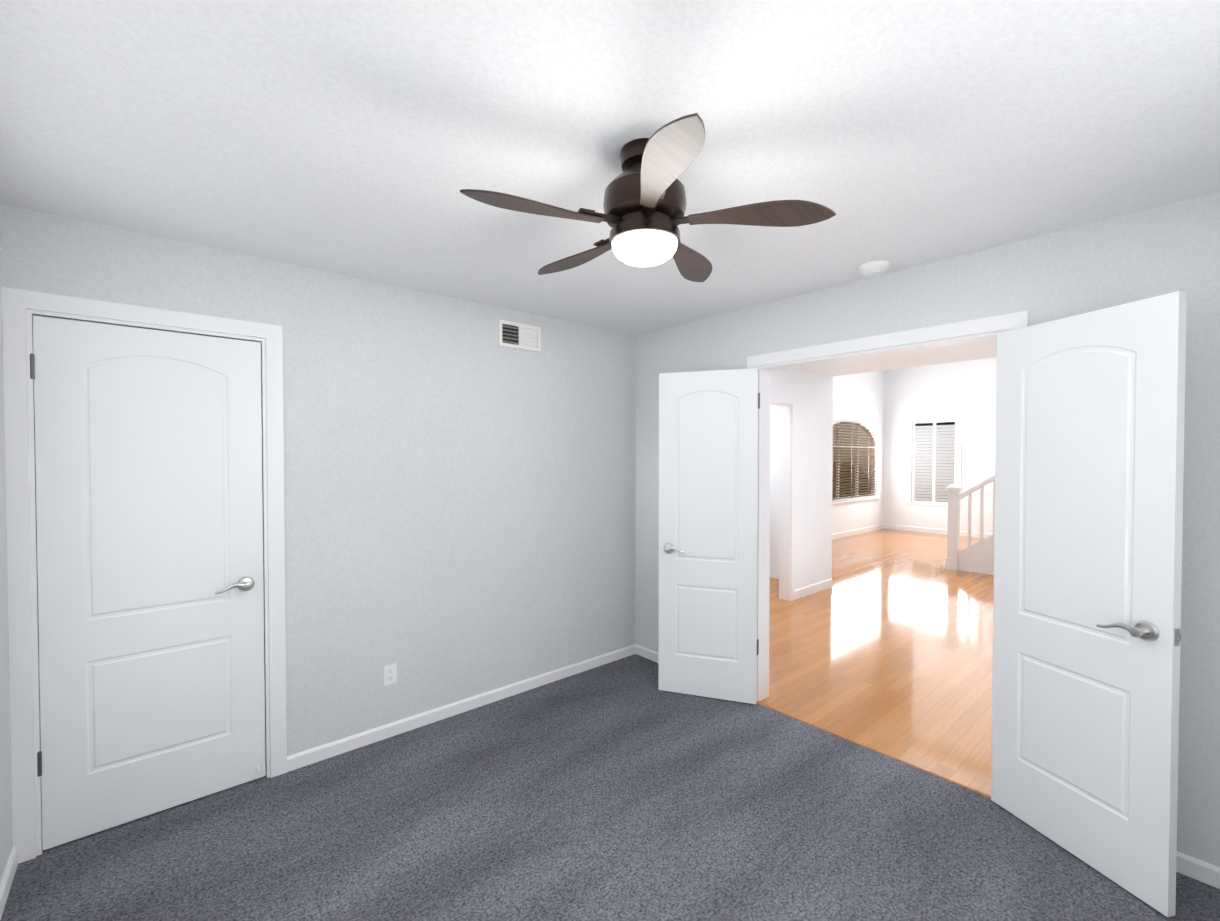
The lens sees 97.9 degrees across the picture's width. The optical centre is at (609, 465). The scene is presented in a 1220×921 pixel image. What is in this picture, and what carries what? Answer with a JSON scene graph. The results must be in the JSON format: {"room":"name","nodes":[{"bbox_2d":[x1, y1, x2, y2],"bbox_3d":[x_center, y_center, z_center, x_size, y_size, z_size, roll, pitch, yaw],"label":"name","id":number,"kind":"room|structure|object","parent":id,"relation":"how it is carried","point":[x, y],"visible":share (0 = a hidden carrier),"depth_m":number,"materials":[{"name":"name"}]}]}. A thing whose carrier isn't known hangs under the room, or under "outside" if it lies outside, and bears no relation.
{"room":"empty bedroom","nodes":[
{"label":"empty bedroom","id":0,"kind":"room"},
{"bbox_2d":[0,202,12,882],"bbox_3d":[-1.052,0.286,0.535,0.120,2.430,3.660,-1,1,-41],"label":"wall","id":1,"kind":"structure","parent":0,"point":[6,839],"depth_m":1.89,"materials":[{"name":"paint"}]},
{"bbox_2d":[0,846,17,919],"bbox_3d":[-1.042,1.464,0.644,0.012,0.070,3.540,-1,1,-41],"label":"baseboard","id":2,"kind":"structure","parent":1,"relation":"attached to","point":[7,879],"depth_m":1.85,"materials":[{"name":"paint"}]},
{"bbox_2d":[1,203,832,755],"bbox_3d":[0.092,0.226,4.048,6.470,2.430,0.120,-1,1,-41],"label":"wall","id":3,"kind":"structure","parent":0,"point":[459,503],"depth_m":2.98,"materials":[{"name":"paint"}]},
{"bbox_2d":[2,287,286,863],"bbox_3d":[-1.922,0.409,2.288,0.877,2.124,0.148,-1,1,-41],"label":"door frame","id":4,"kind":"structure","parent":3,"relation":"attached to","point":[20,308],"depth_m":2.00,"materials":[{"name":"paint"}]},
{"bbox_2d":[30,315,265,849],"bbox_3d":[-1.902,0.449,2.257,0.740,2.030,0.155,-1,1,-41],"label":"door leaf","id":5,"kind":"structure","parent":3,"relation":"in","point":[148,459],"depth_m":2.21,"materials":[{"name":"paint"}]},
{"bbox_2d":[383,663,396,685],"bbox_3d":[-1.183,1.127,2.861,0.070,0.104,0.009,-1,1,-41],"label":"electrical outlet","id":6,"kind":"object","parent":3,"relation":"attached to","point":[389,674],"visible":1,"depth_m":2.86,"materials":[{"name":"white plastic"}]},
{"bbox_2d":[287,644,635,771],"bbox_3d":[-0.674,1.419,3.310,2.323,0.070,0.012,-1,1,-41],"label":"baseboard","id":7,"kind":"structure","parent":3,"relation":"attached to","point":[307,757],"depth_m":3.05,"materials":[{"name":"paint"}]},
{"bbox_2d":[498,319,540,351],"bbox_3d":[-0.568,-0.817,3.362,0.303,0.160,0.022,-1,1,-41],"label":"air vent","id":8,"kind":"object","parent":3,"relation":"in","point":[518,335],"visible":1,"depth_m":3.35,"materials":[{"name":"white plastic"}]},
{"bbox_2d":[770,394,795,600],"bbox_3d":[1.540,0.359,5.319,0.944,2.122,0.148,-1,1,-41],"label":"door frame","id":9,"kind":"structure","parent":3,"relation":"attached to","point":[787,458],"depth_m":5.56,"materials":[{"name":"paint"}]},
{"bbox_2d":[795,578,832,599],"bbox_3d":[2.254,1.361,5.873,0.838,0.100,0.012,-1,1,-41],"label":"baseboard","id":10,"kind":"structure","parent":3,"relation":"attached to","point":[813,588],"depth_m":5.86,"materials":[{"name":"paint"}]},
{"bbox_2d":[0,654,1219,920],"bbox_3d":[-0.135,1.537,1.938,3.320,0.120,4.530,-1,1,-41],"label":"floor carpet","id":11,"kind":"object","parent":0,"point":[622,790],"visible":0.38,"depth_m":2.10,"materials":[{"name":"grey carpet"}]},
{"bbox_2d":[0,0,1219,375],"bbox_3d":[0.764,-1.035,3.259,6.470,0.120,5.400,-1,1,-41],"label":"ceiling","id":12,"kind":"structure","parent":0,"point":[364,138],"depth_m":1.49,"materials":[{"name":"paint"}]},
{"bbox_2d":[460,113,835,281],"bbox_3d":[0.070,-0.781,1.640,1.039,0.334,1.000,-1,1,-41],"label":"ceiling fan","id":13,"kind":"object","parent":12,"relation":"hanging from","point":[644,208],"visible":1,"depth_m":1.52,"materials":[{"name":"brown wood"}]},
{"bbox_2d":[858,260,889,275],"bbox_3d":[1.274,-0.944,2.564,0.140,0.039,0.140,-1,1,-41],"label":"smoke detector","id":14,"kind":"object","parent":12,"relation":"attached to","point":[872,268],"visible":1,"depth_m":2.53,"materials":[{"name":"white plastic"}]},
{"bbox_2d":[770,405,779,578],"bbox_3d":[2.836,-0.437,5.722,0.120,3.700,4.520,-1,1,-41],"label":"wall","id":15,"kind":"structure","parent":0,"point":[774,479],"depth_m":6.56,"materials":[{"name":"paint"}]},
{"bbox_2d":[832,370,884,533],"bbox_3d":[3.603,-0.498,9.317,5.770,3.700,0.120,-1,1,-41],"label":"wall","id":16,"kind":"structure","parent":0,"point":[859,397],"depth_m":10.45,"materials":[{"name":"paint"}]},
{"bbox_2d":[832,419,880,503],"bbox_3d":[4.551,-0.097,10.101,2.520,1.570,0.140,-1,1,-41],"label":"arched window","id":17,"kind":"structure","parent":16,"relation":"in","point":[837,446],"depth_m":10.19,"materials":[{"name":"paint"}]},
{"bbox_2d":[832,524,883,539],"bbox_3d":[3.601,1.303,9.258,5.650,0.100,0.012,-1,1,-41],"label":"baseboard","id":18,"kind":"structure","parent":16,"relation":"attached to","point":[877,527],"depth_m":10.28,"materials":[{"name":"paint"}]},
{"bbox_2d":[761,529,993,792],"bbox_3d":[3.907,1.458,6.612,8.920,0.120,4.640,-1,1,-41],"label":"floor","id":19,"kind":"structure","parent":0,"point":[885,642],"depth_m":4.09,"materials":[{"name":"brown wood"}]},
{"bbox_2d":[945,475,994,574],"bbox_3d":[5.621,0.221,6.633,1.145,2.354,2.205,-1,1,-41],"label":"stair railing","id":20,"kind":"object","parent":19,"relation":"on","point":[977,557],"visible":0.21,"depth_m":6.94,"materials":[{"name":"paint"}]},
{"bbox_2d":[635,191,1219,866],"bbox_3d":[1.446,0.249,2.722,0.120,2.430,3.660,-1,1,-41],"label":"wall","id":21,"kind":"structure","parent":0,"point":[1125,259],"depth_m":2.11,"materials":[{"name":"paint"}]},
{"bbox_2d":[636,644,658,662],"bbox_3d":[0.531,1.413,3.687,0.012,0.070,0.973,-1,1,-41],"label":"baseboard","id":22,"kind":"structure","parent":21,"relation":"attached to","point":[644,652],"depth_m":3.96,"materials":[{"name":"paint"}]},
{"bbox_2d":[658,368,759,703],"bbox_3d":[0.605,0.431,3.317,0.628,2.030,0.155,0,1,19],"label":"door leaf","id":23,"kind":"structure","parent":21,"relation":"in","point":[708,498],"depth_m":3.29,"materials":[{"name":"paint"}]},
{"bbox_2d":[757,701,990,797],"bbox_3d":[1.313,1.460,2.804,0.036,0.005,1.262,-1,1,-41],"label":"trim","id":24,"kind":"structure","parent":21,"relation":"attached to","point":[946,777],"depth_m":2.70,"materials":[{"name":"brown wood"}]},
{"bbox_2d":[747,311,1027,700],"bbox_3d":[1.358,0.400,2.825,0.148,2.124,1.386,-1,1,-41],"label":"door frame","id":25,"kind":"structure","parent":21,"relation":"attached to","point":[970,331],"depth_m":3.05,"materials":[{"name":"paint"}]},
{"bbox_2d":[991,291,1186,916],"bbox_3d":[1.759,0.453,2.015,0.155,2.030,0.632,0,1,-14],"label":"door leaf","id":26,"kind":"structure","parent":21,"relation":"in","point":[1089,469],"depth_m":1.93,"materials":[{"name":"paint"}]},
{"bbox_2d":[1176,851,1219,888],"bbox_3d":[2.134,1.444,1.856,0.012,0.070,1.121,-1,1,-41],"label":"baseboard","id":27,"kind":"structure","parent":21,"relation":"attached to","point":[1198,870],"depth_m":1.89,"materials":[{"name":"paint"}]},
{"bbox_2d":[883,357,996,533],"bbox_3d":[7.256,-0.500,9.432,0.120,3.700,4.520,-1,1,-41],"label":"wall","id":28,"kind":"structure","parent":0,"point":[966,390],"depth_m":10.26,"materials":[{"name":"paint"}]},
{"bbox_2d":[906,415,961,507],"bbox_3d":[6.363,-0.082,10.425,0.106,1.750,0.980,-1,1,-41],"label":"rectangular window","id":29,"kind":"structure","parent":28,"relation":"in","point":[921,456],"depth_m":10.42,"materials":[{"name":"paint"}]},
{"bbox_2d":[884,524,991,538],"bbox_3d":[7.174,1.300,9.457,0.012,0.100,4.380,-1,1,-41],"label":"baseboard","id":30,"kind":"structure","parent":28,"relation":"attached to","point":[886,526],"depth_m":10.46,"materials":[{"name":"paint"}]},
{"label":"outside","id":31,"kind":"structure","parent":0,"visible":0},
{"bbox_2d":[870,480,947,501],"bbox_3d":[5.663,1.561,18.787,46.000,0.460,38.000,-1,1,-41],"label":"ground","id":32,"kind":"structure","parent":31,"point":[929,491],"depth_m":22.99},
{"bbox_2d":[833,463,870,497],"bbox_3d":[3.548,0.765,11.473,8.627,1.650,1.395,-1,1,-41],"label":"hedge","id":33,"kind":"object","parent":32,"relation":"on","point":[850,482],"depth_m":12.97,"materials":[{"name":"green plant"}]},
{"bbox_2d":[916,422,954,466],"bbox_3d":[9.193,-0.899,13.172,3.637,4.770,4.475,-1,1,-41],"label":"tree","id":34,"kind":"object","parent":32,"relation":"on","point":[931,424],"depth_m":12.40,"materials":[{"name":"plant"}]}
]}

